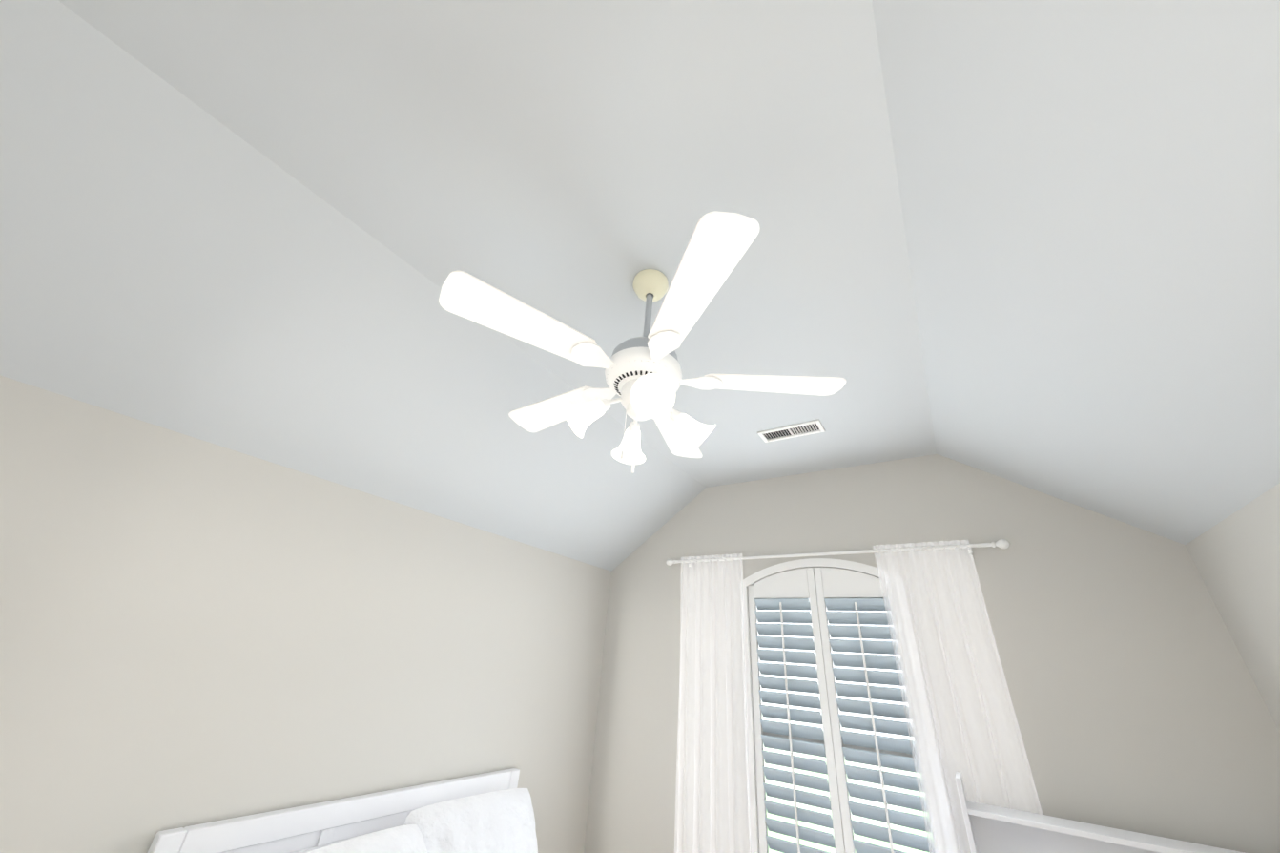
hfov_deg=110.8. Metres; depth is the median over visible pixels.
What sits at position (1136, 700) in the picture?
wall
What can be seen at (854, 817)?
backdrop
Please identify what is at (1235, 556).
wall
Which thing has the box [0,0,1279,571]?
ceiling
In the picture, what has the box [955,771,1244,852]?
bed
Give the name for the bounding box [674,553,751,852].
curtain
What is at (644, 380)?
ceiling fan
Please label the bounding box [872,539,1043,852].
curtain
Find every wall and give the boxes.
[0,374,611,852]
[584,454,1279,852]
[1185,482,1279,731]
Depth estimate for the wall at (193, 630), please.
1.78 m
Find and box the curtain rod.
[666,538,1009,572]
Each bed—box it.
[147,767,537,852]
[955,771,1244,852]
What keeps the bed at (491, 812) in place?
on the floor carpet
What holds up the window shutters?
attached to the window
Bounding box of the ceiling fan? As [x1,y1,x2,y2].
[438,210,846,473]
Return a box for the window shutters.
[747,567,946,852]
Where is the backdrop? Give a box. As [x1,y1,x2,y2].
[753,580,933,852]
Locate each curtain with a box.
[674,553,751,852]
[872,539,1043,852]
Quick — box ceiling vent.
[757,419,825,442]
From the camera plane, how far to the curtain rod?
2.80 m
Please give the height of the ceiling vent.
0.013 m
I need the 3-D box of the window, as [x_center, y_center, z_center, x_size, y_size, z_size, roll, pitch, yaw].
[1.121,1.830,2.538,1.150,2.071,0.175,-14,-33,30]
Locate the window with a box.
[739,557,958,852]

